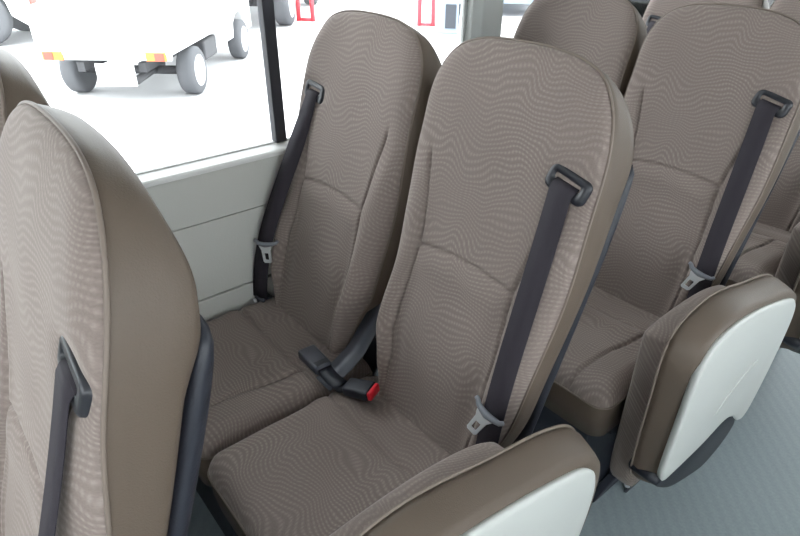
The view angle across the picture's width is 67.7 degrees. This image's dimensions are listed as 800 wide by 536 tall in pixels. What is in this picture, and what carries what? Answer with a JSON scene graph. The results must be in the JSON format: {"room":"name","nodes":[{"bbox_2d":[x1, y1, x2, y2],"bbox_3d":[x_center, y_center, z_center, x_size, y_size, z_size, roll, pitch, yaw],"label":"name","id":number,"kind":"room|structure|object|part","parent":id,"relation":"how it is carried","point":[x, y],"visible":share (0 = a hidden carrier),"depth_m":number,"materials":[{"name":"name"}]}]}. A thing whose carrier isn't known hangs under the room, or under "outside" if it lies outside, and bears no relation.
{"room":"vehicle interior","nodes":[
{"label":"vehicle interior","id":0,"kind":"room"},
{"bbox_2d":[146,154,283,321],"bbox_3d":[0.205,-0.606,1.972,6.800,1.860,0.075,-23,38,-33],"label":"wall","id":1,"kind":"structure","parent":0,"point":[215,217],"depth_m":1.58,"materials":[{"name":"grey plastic"}]},
{"bbox_2d":[137,140,288,187],"bbox_3d":[0.214,-0.548,1.992,6.800,0.017,0.056,-23,38,-33],"label":"trim","id":2,"kind":"structure","parent":1,"relation":"attached to","point":[162,176],"depth_m":1.49,"materials":[{"name":"white plastic"}]},
{"bbox_2d":[135,0,466,174],"bbox_3d":[-0.563,-0.523,1.302,1.988,0.644,0.028,-23,38,-33],"label":"window","id":3,"kind":"structure","parent":1,"relation":"in","point":[266,14],"depth_m":1.53,"materials":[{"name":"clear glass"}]},
{"bbox_2d":[464,0,503,40],"bbox_3d":[0.212,-0.832,1.828,6.799,0.644,0.055,-23,38,-33],"label":"trim","id":4,"kind":"structure","parent":1,"relation":"attached to","point":[483,17],"depth_m":1.88,"materials":[{"name":"grey plastic"}]},
{"bbox_2d":[628,0,649,16],"bbox_3d":[0.855,-1.116,2.311,1.395,0.644,0.028,-23,38,-33],"label":"window","id":5,"kind":"structure","parent":1,"relation":"in","point":[640,5],"depth_m":2.47,"materials":[{"name":"clear glass"}]},
{"bbox_2d":[768,0,774,7],"bbox_3d":[2.122,-1.645,3.213,1.610,0.644,0.028,-23,38,-33],"label":"window","id":6,"kind":"structure","parent":1,"relation":"in","point":[770,2],"depth_m":3.24,"materials":[{"name":"clear glass"}]},
{"bbox_2d":[329,424,599,535],"bbox_3d":[0.096,0.577,1.031,0.583,0.733,0.164,-23,38,-33],"label":"seat","id":7,"kind":"object","parent":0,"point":[544,483],"visible":1,"depth_m":0.87,"materials":[{"name":"fabric"}]},
{"bbox_3d":[0.124,0.512,0.912,0.539,0.445,0.018,-23,38,-33],"label":"panel","id":8,"kind":"part","parent":7,"relation":"part of","materials":[{"name":"white plastic"}]},
{"bbox_2d":[188,348,799,535],"bbox_3d":[0.930,0.673,1.703,6.800,0.060,2.380,-23,38,-33],"label":"floor","id":9,"kind":"structure","parent":0,"point":[750,485],"depth_m":1.70,"materials":[{"name":"plastic"}]},
{"bbox_2d":[0,48,49,137],"bbox_3d":[-0.872,0.277,1.065,0.700,1.226,0.455,-23,38,-33],"label":"passenger seat","id":10,"kind":"object","parent":9,"relation":"on","point":[17,84],"visible":0.09,"depth_m":0.84,"materials":[{"name":"fabric"}]},
{"bbox_3d":[-0.756,0.054,1.054,0.064,0.867,0.429,-5,26,-42],"label":"backrest","id":11,"kind":"part","parent":10,"relation":"part of","materials":[{"name":"fabric"}]},
{"bbox_2d":[0,100,213,535],"bbox_3d":[-0.586,0.466,0.761,0.702,1.226,0.458,-23,38,-33],"label":"passenger seat","id":12,"kind":"object","parent":9,"relation":"on","point":[107,347],"visible":1,"depth_m":0.57,"materials":[{"name":"fabric"}]},
{"bbox_3d":[-0.462,0.247,0.742,0.064,0.867,0.429,-5,26,-42],"label":"backrest","id":13,"kind":"part","parent":12,"relation":"part of","materials":[{"name":"fabric"}]},
{"bbox_2d":[196,10,441,535],"bbox_3d":[-0.291,0.048,1.486,0.700,1.226,0.455,-23,38,-33],"label":"passenger seat","id":14,"kind":"object","parent":9,"relation":"on","point":[338,198],"visible":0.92,"depth_m":1.43,"materials":[{"name":"brown fabric"}]},
{"bbox_3d":[-0.366,-0.038,1.623,0.043,0.049,0.014,12,33,18],"label":"metal plate","id":15,"kind":"part","parent":14,"relation":"part of","materials":[{"name":"silver metal"}]},
{"bbox_2d":[202,297,372,457],"bbox_3d":[-0.382,0.239,1.511,0.455,0.071,0.439,-23,38,-33],"label":"seat cushion","id":16,"kind":"object","parent":14,"relation":"on","point":[260,379],"depth_m":1.45,"materials":[{"name":"fabric"}]},
{"bbox_2d":[298,345,346,389],"bbox_3d":[-0.185,0.238,1.428,0.048,0.029,0.167,-21,36,-31],"label":"seat belt buckle","id":17,"kind":"object","parent":14,"relation":"on","point":[311,356],"visible":1,"depth_m":1.42,"materials":[{"name":"grey plastic"}]},
{"bbox_3d":[-0.175,-0.175,1.475,0.064,0.867,0.429,-5,26,-42],"label":"backrest","id":18,"kind":"part","parent":14,"relation":"part of","materials":[{"name":"fabric"}]},
{"bbox_2d":[316,303,380,390],"bbox_3d":[-0.110,0.174,1.417,0.207,0.144,0.064,-27,40,-37],"label":"strap","id":19,"kind":"object","parent":14,"relation":"attached to","point":[355,350],"visible":0.8,"depth_m":1.43,"materials":[{"name":"black fabric"}]},
{"bbox_2d":[207,36,634,535],"bbox_3d":[-0.002,0.228,1.186,0.702,1.226,0.458,-23,38,-33],"label":"passenger seat","id":20,"kind":"object","parent":9,"relation":"on","point":[523,174],"visible":0.86,"depth_m":1.12,"materials":[{"name":"brown fabric"}]},
{"bbox_2d":[209,376,449,535],"bbox_3d":[-0.096,0.417,1.213,0.455,0.071,0.439,-23,38,-33],"label":"seat cushion","id":21,"kind":"object","parent":20,"relation":"on","point":[314,469],"depth_m":1.20,"materials":[{"name":"fabric"}]},
{"bbox_2d":[333,378,379,400],"bbox_3d":[-0.100,0.271,1.354,0.102,0.033,0.048,14,33,22],"label":"seat belt buckle","id":22,"kind":"object","parent":20,"relation":"on","point":[366,390],"visible":1,"depth_m":1.34,"materials":[{"name":"black plastic"}]},
{"bbox_3d":[0.146,0.288,1.099,0.019,0.049,0.048,-23,38,-33],"label":"metal plate","id":23,"kind":"part","parent":20,"relation":"part of","materials":[{"name":"silver metal"}]},
{"bbox_3d":[0.121,0.010,1.166,0.064,0.867,0.429,-5,26,-42],"label":"backrest","id":24,"kind":"part","parent":20,"relation":"part of","materials":[{"name":"fabric"}]},
{"bbox_2d":[513,0,646,97],"bbox_3d":[0.327,-0.209,1.926,0.700,1.226,0.455,-23,38,-33],"label":"passenger seat","id":25,"kind":"object","parent":9,"relation":"on","point":[610,34],"visible":0.11,"depth_m":1.75,"materials":[{"name":"brown fabric"}]},
{"bbox_2d":[532,3,799,502],"bbox_3d":[0.601,-0.024,1.616,0.702,1.226,0.458,-23,38,-33],"label":"passenger seat","id":26,"kind":"object","parent":9,"relation":"on","point":[712,96],"visible":0.66,"depth_m":1.53,"materials":[{"name":"brown fabric"}]},
{"bbox_3d":[0.656,0.458,1.676,0.398,0.335,0.024,-23,38,-33],"label":"leg","id":27,"kind":"part","parent":26,"relation":"part of","materials":[{"name":"grey metal"}]},
{"bbox_2d":[554,286,659,407],"bbox_3d":[0.508,0.165,1.643,0.455,0.071,0.439,-23,38,-33],"label":"seat cushion","id":28,"kind":"object","parent":26,"relation":"on","point":[596,369],"depth_m":1.51,"materials":[{"name":"fabric"}]},
{"bbox_3d":[0.750,0.036,1.529,0.019,0.049,0.048,-23,38,-33],"label":"metal plate","id":29,"kind":"part","parent":26,"relation":"part of","materials":[{"name":"silver metal"}]},
{"bbox_3d":[0.725,-0.243,1.596,0.064,0.867,0.429,-5,26,-42],"label":"backrest","id":30,"kind":"part","parent":26,"relation":"part of","materials":[{"name":"fabric"}]},
{"bbox_2d":[642,0,768,33],"bbox_3d":[0.934,-0.478,2.344,0.700,1.226,0.455,-23,38,-33],"label":"passenger seat","id":31,"kind":"object","parent":9,"relation":"on","point":[655,9],"visible":0.03,"depth_m":2.31,"materials":[{"name":"brown fabric"}]},
{"bbox_2d":[725,0,799,286],"bbox_3d":[1.205,-0.294,2.035,0.702,1.226,0.458,-23,38,-33],"label":"passenger seat","id":32,"kind":"object","parent":9,"relation":"on","point":[763,251],"visible":0.23,"depth_m":2.01,"materials":[{"name":"brown fabric"}]},
{"bbox_2d":[729,222,790,283],"bbox_3d":[1.112,-0.105,2.062,0.455,0.071,0.439,-23,38,-33],"label":"seat cushion","id":33,"kind":"object","parent":32,"relation":"on","point":[763,251],"depth_m":1.91,"materials":[{"name":"fabric"}]},
{"bbox_3d":[1.329,-0.512,2.016,0.064,0.867,0.429,-5,26,-42],"label":"backrest","id":34,"kind":"part","parent":32,"relation":"part of","materials":[{"name":"fabric"}]},
{"bbox_2d":[775,222,799,353],"bbox_3d":[1.349,0.075,1.937,0.583,0.733,0.164,-23,38,-33],"label":"seat","id":35,"kind":"object","parent":9,"relation":"on","point":[788,271],"visible":0.42,"depth_m":1.75,"materials":[{"name":"brown fabric"}]},
{"bbox_2d":[610,274,795,492],"bbox_3d":[0.745,0.327,1.507,0.583,0.733,0.164,-23,38,-33],"label":"seat","id":36,"kind":"object","parent":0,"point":[700,367],"visible":1,"depth_m":1.30,"materials":[{"name":"white plastic"}]},
{"bbox_3d":[0.774,0.263,1.388,0.539,0.445,0.018,-23,38,-33],"label":"panel","id":37,"kind":"part","parent":36,"relation":"part of","materials":[{"name":"white plastic"}]},
{"label":"outside","id":38,"kind":"structure","parent":0,"visible":0},
{"bbox_2d":[0,0,529,171],"bbox_3d":[1.386,-6.010,13.900,100.000,0.100,100.000,-23,38,-33],"label":"ground","id":39,"kind":"structure","parent":38,"point":[153,123],"depth_m":7.16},
{"bbox_2d":[0,0,68,43],"bbox_3d":[-8.050,-4.541,9.785,4.310,1.500,1.760,-3,31,-6],"label":"parked car","id":40,"kind":"object","parent":39,"relation":"on","point":[12,12],"visible":0.72,"depth_m":9.45,"materials":[{"name":"white metal"}]},
{"bbox_2d":[25,0,250,93],"bbox_3d":[-3.102,-3.390,7.665,1.610,1.720,3.411,1,31,2],"label":"vehicle","id":41,"kind":"object","parent":39,"relation":"on","point":[83,35],"visible":1,"depth_m":6.52,"materials":[{"name":"white metal"}]},
{"bbox_2d":[41,51,63,59],"bbox_3d":[-3.719,-2.271,6.390,0.220,0.090,0.025,1,31,2],"label":"tail lamp","id":42,"kind":"object","parent":41,"relation":"attached to","point":[45,55],"depth_m":6.37,"materials":[{"name":"multicoloured"}]},
{"bbox_3d":[-3.444,-3.006,7.896,0.080,0.100,3.150,1,31,2],"label":"chassis rail","id":43,"kind":"part","parent":41,"relation":"part of","materials":[{"name":"grey metal"}]},
{"bbox_3d":[-3.070,-2.090,6.461,0.420,0.230,0.015,1,31,2],"label":"number plate","id":44,"kind":"part","parent":41,"relation":"part of","materials":[{"name":"white paint"}]},
{"bbox_2d":[145,53,166,61],"bbox_3d":[-2.599,-2.249,6.361,0.220,0.090,0.025,1,31,2],"label":"tail lamp","id":45,"kind":"object","parent":41,"relation":"attached to","point":[159,57],"depth_m":6.35,"materials":[{"name":"multicoloured"}]},
{"bbox_3d":[-2.764,-2.992,7.878,0.080,0.100,3.150,1,31,2],"label":"chassis rail","id":46,"kind":"part","parent":41,"relation":"part of","materials":[{"name":"grey metal"}]},
{"bbox_3d":[-2.562,-2.847,7.694,0.260,0.240,0.500,1,31,2],"label":"fuel tank","id":47,"kind":"part","parent":41,"relation":"part of","materials":[{"name":"grey metal"}]},
{"bbox_2d":[248,0,317,24],"bbox_3d":[-3.182,-6.651,12.320,2.415,2.580,5.117,1,31,2],"label":"pickup truck","id":48,"kind":"object","parent":39,"relation":"on","point":[284,10],"visible":0.44,"depth_m":11.26,"materials":[{"name":"white metal"}]},
{"bbox_2d":[296,0,314,21],"bbox_3d":[-1.898,-5.421,11.805,0.390,1.002,0.090,6,31,9],"label":"stand","id":49,"kind":"object","parent":39,"relation":"on","point":[311,2],"visible":1,"depth_m":11.95,"materials":[{"name":"red paint"}]},
{"bbox_3d":[-2.035,-5.435,11.827,0.110,1.002,0.090,6,31,9],"label":"leg","id":50,"kind":"part","parent":49,"relation":"part of","materials":[{"name":"red paint"}]},
{"bbox_3d":[-1.760,-5.408,11.784,0.110,1.002,0.090,6,31,9],"label":"leg","id":51,"kind":"part","parent":49,"relation":"part of","materials":[{"name":"red paint"}]},
{"bbox_2d":[417,0,435,26],"bbox_3d":[0.506,-5.090,11.342,0.359,0.922,0.083,5,31,9],"label":"stand","id":52,"kind":"object","parent":39,"relation":"on","point":[419,9],"visible":1,"depth_m":11.45,"materials":[{"name":"red paint"}]},
{"bbox_3d":[0.379,-5.102,11.361,0.101,0.922,0.083,6,31,9],"label":"leg","id":53,"kind":"part","parent":52,"relation":"part of","materials":[{"name":"red paint"}]},
{"bbox_3d":[0.633,-5.078,11.322,0.101,0.922,0.083,6,31,9],"label":"leg","id":54,"kind":"part","parent":52,"relation":"part of","materials":[{"name":"red paint"}]},
{"bbox_2d":[437,0,460,33],"bbox_3d":[0.881,-4.623,10.694,0.390,0.780,0.260,7,31,11],"label":"utility box","id":55,"kind":"object","parent":39,"relation":"on","point":[449,11],"visible":1,"depth_m":10.65,"materials":[{"name":"white paint"}]},
{"bbox_3d":[0.903,-4.480,10.630,0.190,0.400,0.020,7,31,11],"label":"dark panel","id":56,"kind":"part","parent":55,"relation":"part of","materials":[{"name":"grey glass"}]},
{"bbox_3d":[1.068,-4.537,10.708,0.010,0.380,0.180,7,31,11],"label":"panel","id":57,"kind":"part","parent":55,"relation":"part of","materials":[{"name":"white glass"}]},
{"bbox_2d":[504,0,533,3],"bbox_3d":[2.554,-6.988,14.039,1.760,1.450,4.310,5,31,8],"label":"parked car","id":58,"kind":"object","parent":39,"relation":"on","point":[505,1],"visible":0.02,"depth_m":12.40,"materials":[{"name":"grey paint"}]}
]}

